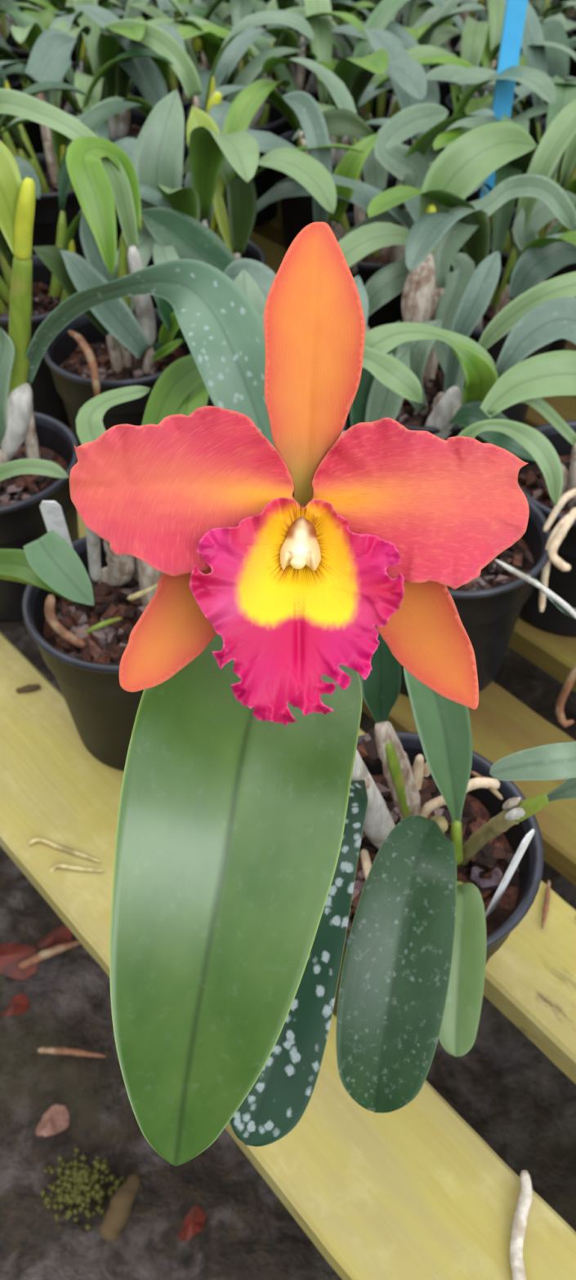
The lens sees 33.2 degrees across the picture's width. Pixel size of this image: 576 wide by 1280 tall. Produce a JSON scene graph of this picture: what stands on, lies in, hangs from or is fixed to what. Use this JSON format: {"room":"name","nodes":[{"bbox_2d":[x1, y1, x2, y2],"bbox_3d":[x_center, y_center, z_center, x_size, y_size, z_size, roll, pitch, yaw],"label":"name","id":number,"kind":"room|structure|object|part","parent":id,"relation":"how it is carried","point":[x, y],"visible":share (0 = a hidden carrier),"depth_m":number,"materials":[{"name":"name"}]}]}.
{"room":"greenhouse","nodes":[
{"label":"greenhouse","id":0,"kind":"room"},
{"bbox_2d":[0,621,575,1279],"bbox_3d":[0.000,-1.449,2.794,16.000,0.066,18.000,0,45,0],"label":"ground","id":1,"kind":"structure","parent":0,"point":[504,1087],"depth_m":0.89,"materials":[{"name":"concrete"}]},
{"bbox_2d":[2,993,29,1016],"bbox_3d":[-0.271,0.363,0.960,0.028,0.016,0.018,-27,51,-24],"label":"dead leaf","id":2,"kind":"object","parent":1,"relation":"on","point":[19,1004],"visible":1,"depth_m":0.96,"materials":[{"name":"red plant"}]},
{"bbox_2d":[0,941,37,980],"bbox_3d":[-0.287,0.328,0.996,0.062,0.016,0.040,0,45,0],"label":"dead leaf","id":3,"kind":"object","parent":1,"relation":"on","point":[11,954],"visible":1,"depth_m":0.99,"materials":[{"name":"red plant"}]},
{"bbox_2d":[17,940,80,968],"bbox_3d":[-0.243,0.320,0.991,0.068,0.011,0.010,-18,48,-18],"label":"stick","id":4,"kind":"object","parent":1,"relation":"on","point":[42,955],"visible":0.95,"depth_m":0.99,"materials":[{"name":"brown wood"}]},
{"bbox_2d":[35,1104,69,1137],"bbox_3d":[-0.215,0.440,0.883,0.033,0.016,0.023,-24,50,-22],"label":"dead leaf","id":5,"kind":"object","parent":1,"relation":"on","point":[55,1119],"visible":1,"depth_m":0.88,"materials":[{"name":"pink plant"}]},
{"bbox_2d":[33,924,72,948],"bbox_3d":[-0.245,0.313,1.011,0.041,0.016,0.020,-19,48,-18],"label":"dead leaf","id":6,"kind":"object","parent":1,"relation":"on","point":[61,935],"visible":0.93,"depth_m":1.01,"materials":[{"name":"red plant"}]},
{"bbox_2d":[37,1046,106,1057],"bbox_3d":[-0.206,0.392,0.920,0.066,0.009,0.007,3,45,3],"label":"stick","id":7,"kind":"object","parent":1,"relation":"on","point":[56,1051],"visible":1,"depth_m":0.92,"materials":[{"name":"brown wood"}]},
{"bbox_2d":[39,1146,126,1230],"bbox_3d":[-0.178,0.480,0.846,0.062,0.015,0.075,-35,55,-30],"label":"moss tuft","id":8,"kind":"object","parent":1,"relation":"on","point":[77,1180],"visible":1,"depth_m":0.84,"materials":[{"name":"green plant"}]},
{"bbox_2d":[99,1173,141,1242],"bbox_3d":[-0.142,0.484,0.828,0.020,0.024,0.055,14,47,14],"label":"stick","id":9,"kind":"object","parent":1,"relation":"on","point":[116,1217],"visible":1,"depth_m":0.82,"materials":[{"name":"brown wood"}]},
{"bbox_2d":[177,1205,205,1241],"bbox_3d":[-0.082,0.499,0.825,0.028,0.016,0.017,-33,53,-28],"label":"dead leaf","id":10,"kind":"object","parent":1,"relation":"on","point":[193,1222],"visible":1,"depth_m":0.82,"materials":[{"name":"red plant"}]},
{"bbox_2d":[0,199,575,1279],"bbox_3d":[0.350,-0.813,1.881,2.920,0.420,4.200,-32,53,-28],"label":"slatted bench","id":11,"kind":"object","parent":1,"relation":"on","point":[412,1191],"visible":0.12,"depth_m":0.56,"materials":[{"name":"yellow wood"}]},
{"bbox_2d":[0,0,17,59],"bbox_3d":[-0.498,-1.027,1.627,0.265,0.242,0.240,22,49,20],"label":"potted orchid","id":12,"kind":"object","parent":11,"relation":"on","point":[5,28],"visible":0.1,"depth_m":1.64,"materials":[{"name":"green plant"}]},
{"bbox_2d":[0,62,26,154],"bbox_3d":[-0.427,-0.641,1.225,0.239,0.264,0.266,-33,53,-28],"label":"potted orchid","id":13,"kind":"object","parent":11,"relation":"on","point":[19,68],"visible":0.1,"depth_m":1.18,"materials":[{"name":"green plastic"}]},
{"bbox_3d":[-0.408,-0.594,1.272,0.138,0.132,0.138,4,45,4],"label":"pot","id":14,"kind":"part","parent":13,"relation":"part of","materials":[{"name":"plastic"}]},
{"bbox_2d":[15,684,40,693],"bbox_3d":[-0.196,0.037,0.731,0.018,0.005,0.005,-10,46,-10],"label":"bit","id":15,"kind":"object","parent":11,"relation":"on","point":[28,687],"visible":1,"depth_m":0.73,"materials":[{"name":"brown wood"}]},
{"bbox_2d":[17,1,60,12],"bbox_3d":[-0.442,-1.156,1.732,0.341,0.275,0.364,-34,54,-29],"label":"potted orchid","id":16,"kind":"object","parent":11,"relation":"on","point":[31,3],"visible":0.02,"depth_m":1.77,"materials":[{"name":"green plant"}]},
{"bbox_3d":[-0.419,-1.107,1.790,0.138,0.124,0.138,-34,54,-29],"label":"pot","id":17,"kind":"part","parent":16,"relation":"part of","materials":[{"name":"plastic"}]},
{"bbox_2d":[0,11,79,90],"bbox_3d":[-0.465,-0.822,1.404,0.277,0.267,0.282,27,51,25],"label":"potted orchid","id":18,"kind":"object","parent":11,"relation":"on","point":[14,80],"visible":0.16,"depth_m":1.41,"materials":[{"name":"green plant"}]},
{"bbox_3d":[-0.455,-0.789,1.473,0.138,0.124,0.138,-30,52,-27],"label":"pot","id":19,"kind":"part","parent":18,"relation":"part of","materials":[{"name":"black plastic"}]},
{"bbox_2d":[0,80,89,199],"bbox_3d":[-0.361,-0.462,1.009,0.300,0.316,0.325,-22,49,-21],"label":"potted orchid","id":20,"kind":"object","parent":11,"relation":"on","point":[25,169],"visible":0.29,"depth_m":0.94,"materials":[{"name":"green plant"}]},
{"bbox_2d":[0,0,128,85],"bbox_3d":[-0.374,-0.956,1.523,0.341,0.288,0.364,27,51,24],"label":"potted orchid","id":21,"kind":"object","parent":11,"relation":"on","point":[19,50],"visible":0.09,"depth_m":1.52,"materials":[{"name":"green plant"}]},
{"bbox_3d":[-0.385,-0.915,1.594,0.138,0.130,0.138,27,51,24],"label":"pot","id":22,"kind":"part","parent":21,"relation":"part of","materials":[{"name":"plastic"}]},
{"bbox_2d":[26,837,101,862],"bbox_3d":[-0.147,0.141,0.637,0.057,0.018,0.007,11,46,11],"label":"straw fibre","id":23,"kind":"object","parent":11,"relation":"on","point":[33,841],"visible":1,"depth_m":0.63,"materials":[{"name":"beige plant"}]},
{"bbox_2d":[0,0,144,153],"bbox_3d":[-0.311,-0.749,1.335,0.314,0.262,0.284,-23,49,-21],"label":"potted orchid","id":24,"kind":"object","parent":11,"relation":"on","point":[29,34],"visible":0.23,"depth_m":1.30,"materials":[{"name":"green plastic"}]},
{"bbox_3d":[-0.324,-0.705,1.385,0.138,0.128,0.138,-4,45,-4],"label":"pot","id":25,"kind":"part","parent":24,"relation":"part of","materials":[{"name":"black plastic"}]},
{"bbox_2d":[49,863,103,871],"bbox_3d":[-0.137,0.153,0.628,0.038,0.022,0.006,0,45,0],"label":"straw fibre","id":26,"kind":"object","parent":11,"relation":"on","point":[54,867],"visible":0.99,"depth_m":0.62,"materials":[{"name":"beige plant"}]},
{"bbox_2d":[0,100,172,427],"bbox_3d":[-0.263,-0.365,0.909,0.325,0.321,0.300,22,49,20],"label":"potted orchid","id":27,"kind":"object","parent":11,"relation":"on","point":[47,293],"visible":0.37,"depth_m":0.92,"materials":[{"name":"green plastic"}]},
{"bbox_3d":[-0.252,-0.293,0.970,0.138,0.132,0.138,22,49,20],"label":"pot","id":28,"kind":"part","parent":27,"relation":"part of","materials":[{"name":"plastic"}]},
{"bbox_2d":[0,10,173,259],"bbox_3d":[-0.287,-0.583,1.136,0.300,0.308,0.325,-11,46,-11],"label":"potted orchid","id":29,"kind":"object","parent":11,"relation":"on","point":[49,60],"visible":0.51,"depth_m":1.11,"materials":[{"name":"green plant"}]},
{"bbox_3d":[-0.285,-0.509,1.191,0.138,0.126,0.138,-11,46,-11],"label":"pot","id":30,"kind":"part","parent":29,"relation":"part of","materials":[{"name":"black plastic"}]},
{"bbox_2d":[0,88,191,445],"bbox_3d":[-0.155,-0.297,0.845,0.138,0.316,0.195,-21,49,-19],"label":"potted orchid","id":31,"kind":"object","parent":11,"relation":"on","point":[109,346],"visible":0.77,"depth_m":0.78,"materials":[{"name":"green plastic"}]},
{"bbox_3d":[-0.147,-0.220,0.901,0.138,0.126,0.138,0,45,0],"label":"pot","id":32,"kind":"part","parent":31,"relation":"part of","materials":[{"name":"black plastic"}]},
{"bbox_2d":[71,0,127,23],"bbox_3d":[-0.294,-1.080,1.634,0.340,0.307,0.312,17,47,16],"label":"potted orchid","id":33,"kind":"object","parent":11,"relation":"on","point":[123,3],"visible":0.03,"depth_m":1.51,"materials":[{"name":"green plant"}]},
{"bbox_2d":[0,354,208,771],"bbox_3d":[-0.092,-0.039,0.639,0.138,0.242,0.215,22,49,21],"label":"potted orchid","id":34,"kind":"object","parent":11,"relation":"on","point":[82,603],"visible":0.61,"depth_m":0.61,"materials":[{"name":"black plastic"}]},
{"bbox_2d":[40,500,72,547],"bbox_3d":[-0.143,-0.062,0.608,0.013,0.075,0.018,0,45,0],"label":"plant label","id":35,"kind":"object","parent":34,"relation":"on","point":[51,511],"visible":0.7,"depth_m":0.59,"materials":[{"name":"white plastic"}]},
{"bbox_3d":[-0.102,0.013,0.668,0.138,0.126,0.138,0,45,0],"label":"pot","id":36,"kind":"part","parent":34,"relation":"part of","materials":[{"name":"black plastic"}]},
{"bbox_2d":[0,0,223,91],"bbox_3d":[-0.297,-0.872,1.450,0.341,0.273,0.364,-13,46,-12],"label":"potted orchid","id":37,"kind":"object","parent":11,"relation":"on","point":[198,11],"visible":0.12,"depth_m":1.35,"materials":[{"name":"green plant"}]},
{"bbox_3d":[-0.273,-0.815,1.499,0.138,0.123,0.138,-13,46,-12],"label":"pot","id":38,"kind":"part","parent":37,"relation":"part of","materials":[{"name":"plastic"}]},
{"bbox_2d":[0,0,254,239],"bbox_3d":[-0.212,-0.679,1.240,0.341,0.296,0.364,-11,46,-11],"label":"potted orchid","id":39,"kind":"object","parent":11,"relation":"on","point":[101,48],"visible":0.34,"depth_m":1.20,"materials":[{"name":"green plant"}]},
{"bbox_3d":[-0.235,-0.626,1.302,0.138,0.133,0.138,-11,46,-11],"label":"pot","id":40,"kind":"part","parent":39,"relation":"part of","materials":[{"name":"plastic"}]},
{"bbox_2d":[0,141,275,622],"bbox_3d":[-0.140,-0.156,0.678,0.319,0.352,0.138,12,46,11],"label":"potted orchid","id":41,"kind":"object","parent":11,"relation":"on","point":[222,330],"visible":0.81,"depth_m":0.62,"materials":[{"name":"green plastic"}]},
{"bbox_3d":[-0.227,-0.094,0.775,0.138,0.126,0.138,0,45,0],"label":"pot","id":42,"kind":"part","parent":41,"relation":"part of","materials":[{"name":"black plastic"}]},
{"bbox_2d":[61,0,231,140],"bbox_3d":[-0.167,-0.806,1.366,0.314,0.299,0.289,-34,54,-29],"label":"potted orchid","id":43,"kind":"object","parent":11,"relation":"on","point":[172,82],"visible":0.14,"depth_m":1.37,"materials":[{"name":"green plant"}]},
{"bbox_3d":[-0.159,-0.740,1.420,0.138,0.127,0.138,-34,54,-29],"label":"pot","id":44,"kind":"part","parent":43,"relation":"part of","materials":[{"name":"plastic"}]},
{"bbox_2d":[144,0,159,19],"bbox_3d":[-0.246,-1.194,1.754,0.300,0.298,0.325,-30,52,-26],"label":"potted orchid","id":45,"kind":"object","parent":11,"relation":"on","point":[151,2],"visible":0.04,"depth_m":1.75,"materials":[{"name":"green plant"}]},
{"bbox_2d":[141,0,224,20],"bbox_3d":[-0.200,-0.984,1.550,0.364,0.289,0.341,-26,50,-23],"label":"potted orchid","id":46,"kind":"object","parent":11,"relation":"on","point":[176,13],"visible":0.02,"depth_m":1.53,"materials":[{"name":"green plant"}]},
{"bbox_2d":[0,78,372,311],"bbox_3d":[-0.080,-0.381,0.944,0.310,0.294,0.340,-20,48,-19],"label":"potted orchid","id":47,"kind":"object","parent":11,"relation":"on","point":[222,161],"visible":0.48,"depth_m":0.86,"materials":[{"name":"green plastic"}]},
{"bbox_3d":[-0.092,-0.339,1.020,0.138,0.128,0.138,-20,48,-19],"label":"pot","id":48,"kind":"part","parent":47,"relation":"part of","materials":[{"name":"plastic"}]},
{"bbox_2d":[72,4,316,223],"bbox_3d":[-0.095,-0.589,1.157,0.282,0.287,0.277,-5,45,-5],"label":"potted orchid","id":49,"kind":"object","parent":11,"relation":"on","point":[146,75],"visible":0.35,"depth_m":1.09,"materials":[{"name":"green plant"}]},
{"bbox_3d":[-0.120,-0.528,1.205,0.138,0.133,0.138,5,45,5],"label":"pot","id":50,"kind":"part","parent":49,"relation":"part of","materials":[{"name":"plastic"}]},
{"bbox_2d":[183,0,223,42],"bbox_3d":[-0.111,-1.100,1.674,0.340,0.278,0.312,31,53,28],"label":"potted orchid","id":51,"kind":"object","parent":11,"relation":"on","point":[184,13],"visible":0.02,"depth_m":1.73,"materials":[{"name":"green plant"}]},
{"bbox_2d":[151,0,298,75],"bbox_3d":[-0.097,-0.918,1.476,0.314,0.301,0.289,22,49,21],"label":"potted orchid","id":52,"kind":"object","parent":11,"relation":"on","point":[246,61],"visible":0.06,"depth_m":1.48,"materials":[{"name":"green plant"}]},
{"bbox_3d":[-0.104,-0.850,1.530,0.138,0.128,0.138,22,49,21],"label":"pot","id":53,"kind":"part","parent":52,"relation":"part of","materials":[{"name":"plastic"}]},
{"bbox_2d":[128,0,367,226],"bbox_3d":[-0.091,-0.711,1.266,0.340,0.304,0.312,-16,47,-16],"label":"potted orchid","id":54,"kind":"object","parent":11,"relation":"on","point":[268,118],"visible":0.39,"depth_m":1.23,"materials":[{"name":"green plant"}]},
{"bbox_3d":[-0.066,-0.656,1.333,0.138,0.132,0.138,-16,47,-16],"label":"pot","id":55,"kind":"part","parent":54,"relation":"part of","materials":[{"name":"plastic"}]},
{"bbox_2d":[253,0,299,64],"bbox_3d":[-0.056,-1.025,1.613,0.239,0.258,0.266,-6,45,-6],"label":"potted orchid","id":56,"kind":"object","parent":11,"relation":"on","point":[257,26],"visible":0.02,"depth_m":1.58,"materials":[{"name":"green plant"}]},
{"bbox_3d":[-0.040,-0.972,1.651,0.138,0.130,0.138,30,52,26],"label":"pot","id":57,"kind":"part","parent":56,"relation":"part of","materials":[{"name":"plastic"}]},
{"bbox_2d":[141,207,422,497],"bbox_3d":[-0.043,-0.193,0.781,0.140,0.258,0.344,-35,55,-30],"label":"potted orchid","id":58,"kind":"object","parent":11,"relation":"on","point":[386,379],"visible":0.23,"depth_m":0.71,"materials":[{"name":"green plant"}]},
{"bbox_3d":[-0.022,-0.130,0.811,0.138,0.126,0.138,0,45,0],"label":"pot","id":59,"kind":"part","parent":58,"relation":"part of","materials":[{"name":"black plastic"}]},
{"bbox_2d":[222,0,377,132],"bbox_3d":[0.007,-0.807,1.390,0.284,0.266,0.314,-22,49,-20],"label":"potted orchid","id":60,"kind":"object","parent":11,"relation":"on","point":[304,80],"visible":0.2,"depth_m":1.37,"materials":[{"name":"green plant"}]},
{"bbox_3d":[0.012,-0.768,1.447,0.138,0.130,0.138,-3,45,-3],"label":"pot","id":61,"kind":"part","parent":60,"relation":"part of","materials":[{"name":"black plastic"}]},
{"bbox_2d":[69,222,575,1166],"bbox_3d":[0.024,0.076,0.393,0.152,0.428,0.269,30,52,27],"label":"potted orchid","id":62,"kind":"object","parent":11,"relation":"on","point":[280,869],"visible":1,"depth_m":0.29,"materials":[{"name":"green plant"}]},
{"bbox_3d":[0.057,0.072,0.486,0.020,0.055,0.007,23,49,21],"label":"green stem","id":63,"kind":"part","parent":62,"relation":"part of","materials":[{"name":"plant"}]},
{"bbox_3d":[0.061,0.144,0.538,0.138,0.126,0.138,0,45,0],"label":"pot","id":64,"kind":"part","parent":62,"relation":"part of","materials":[{"name":"black plastic"}]},
{"bbox_2d":[484,829,533,918],"bbox_3d":[0.107,0.114,0.469,0.024,0.060,0.003,-27,51,-25],"label":"plant label","id":65,"kind":"object","parent":62,"relation":"on","point":[515,860],"visible":0.9,"depth_m":0.47,"materials":[{"name":"white plastic"}]},
{"bbox_3d":[0.111,0.076,0.442,0.017,0.025,0.008,24,50,22],"label":"stem","id":66,"kind":"part","parent":62,"relation":"part of","materials":[{"name":"green plant"}]},
{"bbox_2d":[184,56,501,329],"bbox_3d":[0.067,-0.433,1.003,0.282,0.284,0.277,16,47,15],"label":"potted orchid","id":67,"kind":"object","parent":11,"relation":"on","point":[384,152],"visible":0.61,"depth_m":0.93,"materials":[{"name":"green plant"}]},
{"bbox_3d":[0.094,-0.376,1.055,0.138,0.129,0.138,27,51,25],"label":"pot","id":68,"kind":"part","parent":67,"relation":"part of","materials":[{"name":"black plastic"}]},
{"bbox_2d":[208,0,493,250],"bbox_3d":[0.070,-0.623,1.193,0.341,0.284,0.364,-5,45,-5],"label":"potted orchid","id":69,"kind":"object","parent":11,"relation":"on","point":[409,73],"visible":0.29,"depth_m":1.17,"materials":[{"name":"green plant"}]},
{"bbox_3d":[0.048,-0.574,1.254,0.138,0.128,0.138,-5,45,-5],"label":"pot","id":70,"kind":"part","parent":69,"relation":"part of","materials":[{"name":"black plastic"}]},
{"bbox_2d":[265,0,461,61],"bbox_3d":[0.093,-0.929,1.492,0.341,0.293,0.364,19,48,18],"label":"potted orchid","id":71,"kind":"object","parent":11,"relation":"on","point":[272,5],"visible":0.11,"depth_m":1.47,"materials":[{"name":"green plant"}]},
{"bbox_3d":[0.079,-0.886,1.563,0.138,0.132,0.138,19,48,18],"label":"pot","id":72,"kind":"part","parent":71,"relation":"part of","materials":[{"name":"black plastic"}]},
{"bbox_2d":[347,0,403,26],"bbox_3d":[0.145,-1.039,1.636,0.314,0.246,0.284,25,50,23],"label":"potted orchid","id":73,"kind":"object","parent":11,"relation":"on","point":[399,11],"visible":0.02,"depth_m":1.63,"materials":[{"name":"green plant"}]},
{"bbox_3d":[0.144,-1.004,1.690,0.138,0.120,0.138,-24,50,-22],"label":"pot","id":74,"kind":"part","parent":73,"relation":"part of","materials":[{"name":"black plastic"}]},
{"bbox_2d":[284,0,484,171],"bbox_3d":[0.122,-0.750,1.315,0.314,0.290,0.289,-21,49,-20],"label":"potted orchid","id":75,"kind":"object","parent":11,"relation":"on","point":[383,104],"visible":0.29,"depth_m":1.30,"materials":[{"name":"green plant"}]},
{"bbox_3d":[0.127,-0.684,1.367,0.138,0.124,0.138,-21,49,-20],"label":"pot","id":76,"kind":"part","parent":75,"relation":"part of","materials":[{"name":"black plastic"}]},
{"bbox_2d":[329,0,447,106],"bbox_3d":[0.163,-0.863,1.424,0.289,0.296,0.314,25,50,23],"label":"potted orchid","id":77,"kind":"object","parent":11,"relation":"on","point":[412,12],"visible":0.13,"depth_m":1.43,"materials":[{"name":"green plant"}]},
{"bbox_3d":[0.172,-0.797,1.479,0.138,0.126,0.138,25,50,23],"label":"pot","id":78,"kind":"part","parent":77,"relation":"part of","materials":[{"name":"black plastic"}]},
{"bbox_2d":[274,98,575,443],"bbox_3d":[0.195,-0.318,0.881,0.364,0.293,0.342,-30,52,-26],"label":"potted orchid","id":79,"kind":"object","parent":11,"relation":"on","point":[467,161],"visible":0.46,"depth_m":0.81,"materials":[{"name":"green plant"}]},
{"bbox_3d":[0.191,-0.277,0.956,0.138,0.130,0.138,-30,52,-26],"label":"pot","id":80,"kind":"part","parent":79,"relation":"part of","materials":[{"name":"black plastic"}]},
{"bbox_2d":[291,27,575,269],"bbox_3d":[0.185,-0.523,1.106,0.282,0.265,0.277,22,49,21],"label":"potted orchid","id":81,"kind":"object","parent":11,"relation":"on","point":[531,79],"visible":0.15,"depth_m":1.07,"materials":[{"name":"green plant"}]},
{"bbox_3d":[0.159,-0.478,1.162,0.138,0.123,0.138,35,55,30],"label":"pot","id":82,"kind":"part","parent":81,"relation":"part of","materials":[{"name":"black plastic"}]},
{"bbox_2d":[367,0,551,119],"bbox_3d":[0.265,-0.958,1.548,0.314,0.255,0.284,-8,46,-8],"label":"potted orchid","id":83,"kind":"object","parent":11,"relation":"on","point":[454,42],"visible":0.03,"depth_m":1.54,"materials":[{"name":"green plant"}]},
{"bbox_3d":[0.255,-0.918,1.600,0.138,0.125,0.138,10,46,10],"label":"pot","id":84,"kind":"part","parent":83,"relation":"part of","materials":[{"name":"black plastic"}]},
{"bbox_2d":[346,173,575,443],"bbox_3d":[0.119,-0.224,0.816,0.154,0.253,0.283,17,48,17],"label":"potted orchid","id":85,"kind":"object","parent":11,"relation":"on","point":[451,370],"visible":0.61,"depth_m":0.79,"materials":[{"name":"green plant"}]},
{"bbox_3d":[0.110,-0.170,0.851,0.138,0.126,0.138,0,45,0],"label":"pot","id":86,"kind":"part","parent":85,"relation":"part of","materials":[{"name":"black plastic"}]},
{"bbox_2d":[355,16,575,146],"bbox_3d":[0.206,-0.644,1.242,0.314,0.245,0.284,-12,46,-12],"label":"potted orchid","id":87,"kind":"object","parent":11,"relation":"on","point":[474,33],"visible":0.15,"depth_m":1.19,"materials":[{"name":"green plant"}]},
{"bbox_3d":[0.217,-0.595,1.280,0.138,0.120,0.138,6,45,6],"label":"pot","id":88,"kind":"part","parent":87,"relation":"part of","materials":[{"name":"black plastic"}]},
{"bbox_2d":[365,75,575,352],"bbox_3d":[0.268,-0.425,0.997,0.364,0.280,0.341,-27,51,-25],"label":"potted orchid","id":89,"kind":"object","parent":11,"relation":"on","point":[565,94],"visible":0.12,"depth_m":0.99,"materials":[{"name":"green plant"}]},
{"bbox_3d":[0.265,-0.387,1.069,0.138,0.126,0.138,-27,51,-25],"label":"pot","id":90,"kind":"part","parent":89,"relation":"part of","materials":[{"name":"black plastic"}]},
{"bbox_2d":[453,0,488,28],"bbox_3d":[0.324,-1.106,1.664,0.314,0.300,0.289,21,49,20],"label":"potted orchid","id":91,"kind":"object","parent":11,"relation":"on","point":[463,15],"visible":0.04,"depth_m":1.68,"materials":[{"name":"green plant"}]},
{"bbox_2d":[399,418,562,696],"bbox_3d":[0.114,-0.067,0.682,0.138,0.219,0.138,0,45,0],"label":"potted orchid","id":92,"kind":"object","parent":11,"relation":"on","point":[489,606],"visible":0.21,"depth_m":0.66,"materials":[{"name":"black plastic"}]},
{"bbox_3d":[0.114,-0.034,0.715,0.138,0.126,0.138,0,45,0],"label":"pot","id":93,"kind":"part","parent":92,"relation":"part of","materials":[{"name":"black plastic"}]},
{"bbox_2d":[409,0,575,138],"bbox_3d":[0.277,-0.759,1.355,0.314,0.247,0.284,-19,48,-18],"label":"potted orchid","id":94,"kind":"object","parent":11,"relation":"on","point":[495,8],"visible":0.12,"depth_m":1.35,"materials":[{"name":"green plant"}]},
{"bbox_3d":[0.289,-0.711,1.396,0.138,0.121,0.138,-1,45,-1],"label":"pot","id":95,"kind":"part","parent":94,"relation":"part of","materials":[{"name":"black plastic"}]},
{"bbox_2d":[417,0,575,119],"bbox_3d":[0.364,-0.891,1.470,0.282,0.271,0.277,-33,54,-29],"label":"potted orchid","id":96,"kind":"object","parent":11,"relation":"on","point":[544,4],"visible":0.09,"depth_m":1.43,"materials":[{"name":"green plant"}]},
{"bbox_3d":[0.349,-0.823,1.505,0.138,0.125,0.138,-21,49,-20],"label":"pot","id":97,"kind":"part","parent":96,"relation":"part of","materials":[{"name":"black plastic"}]},
{"bbox_2d":[425,0,575,208],"bbox_3d":[0.330,-0.581,1.144,0.300,0.293,0.325,23,49,21],"label":"potted orchid","id":98,"kind":"object","parent":11,"relation":"on","point":[553,61],"visible":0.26,"depth_m":1.11,"materials":[{"name":"green plant"}]},
{"bbox_3d":[0.322,-0.512,1.197,0.138,0.120,0.138,23,49,21],"label":"pot","id":99,"kind":"part","parent":98,"relation":"part of","materials":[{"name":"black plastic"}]},
{"bbox_2d":[479,0,527,199],"bbox_3d":[0.224,-0.670,0.903,0.020,0.760,0.007,0,45,0],"label":"support pole","id":100,"kind":"object","parent":11,"relation":"on","point":[514,10],"visible":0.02,"depth_m":0.98,"materials":[{"name":"blue plastic"}]},
{"bbox_2d":[448,271,575,727],"bbox_3d":[0.207,-0.074,0.674,0.190,0.241,0.325,0,45,0],"label":"potted orchid","id":101,"kind":"object","parent":11,"relation":"on","point":[544,313],"visible":0.84,"depth_m":0.68,"materials":[{"name":"green plant"}]},
{"bbox_3d":[0.231,-0.082,0.764,0.138,0.126,0.138,0,45,0],"label":"pot","id":102,"kind":"part","parent":101,"relation":"part of","materials":[{"name":"black plastic"}]},
{"bbox_2d":[453,0,575,67],"bbox_3d":[0.414,-0.981,1.562,0.364,0.269,0.341,-34,54,-29],"label":"potted orchid","id":103,"kind":"object","parent":11,"relation":"on","point":[562,11],"visible":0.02,"depth_m":1.54,"materials":[{"name":"green plant"}]},
{"bbox_3d":[0.408,-0.946,1.631,0.138,0.121,0.138,-34,54,-29],"label":"pot","id":104,"kind":"part","parent":103,"relation":"part of","materials":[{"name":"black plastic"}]},
{"bbox_2d":[509,1169,532,1279],"bbox_3d":[0.114,0.291,0.473,0.010,0.008,0.059,8,46,8],"label":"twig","id":105,"kind":"object","parent":11,"relation":"on","point":[518,1224],"visible":1,"depth_m":0.47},
{"bbox_2d":[489,42,570,139],"bbox_3d":[0.398,-0.676,1.264,0.284,0.259,0.314,-26,51,-24],"label":"potted orchid","id":106,"kind":"object","parent":11,"relation":"on","point":[522,61],"visible":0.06,"depth_m":1.28,"materials":[{"name":"green plant"}]},
{"bbox_3d":[0.394,-0.621,1.302,0.138,0.126,0.138,-7,45,-7],"label":"pot","id":107,"kind":"part","parent":106,"relation":"part of","materials":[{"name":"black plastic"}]},
{"bbox_2d":[540,880,550,928],"bbox_3d":[0.161,0.164,0.602,0.004,0.003,0.035,12,46,12],"label":"twig","id":108,"kind":"object","parent":11,"relation":"on","point":[544,909],"visible":1,"depth_m":0.60,"materials":[{"name":"brown wood"}]},
{"bbox_2d":[540,0,575,80],"bbox_3d":[0.481,-0.798,1.397,0.266,0.243,0.239,13,47,13],"label":"potted orchid","id":109,"kind":"object","parent":11,"relation":"on","point":[571,45],"visible":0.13,"depth_m":1.37,"materials":[{"name":"green plant"}]},
{"bbox_2d":[550,0,575,76],"bbox_3d":[0.487,-1.099,1.662,0.341,0.293,0.364,35,54,30],"label":"potted orchid","id":110,"kind":"object","parent":11,"relation":"on","point":[570,14],"visible":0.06,"depth_m":1.68,"materials":[{"name":"green plant"}]},
{"bbox_2d":[572,0,575,77],"bbox_3d":[0.505,-0.916,1.484,0.289,0.287,0.314,-33,54,-28],"label":"potted orchid","id":111,"kind":"object","parent":11,"relation":"on","point":[574,70],"visible":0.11,"depth_m":1.52,"materials":[{"name":"green plant"}]},
{"bbox_3d":[0.515,-0.863,1.547,0.138,0.122,0.138,-33,54,-28],"label":"pot","id":112,"kind":"part","parent":111,"relation":"part of","materials":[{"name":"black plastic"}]}
]}

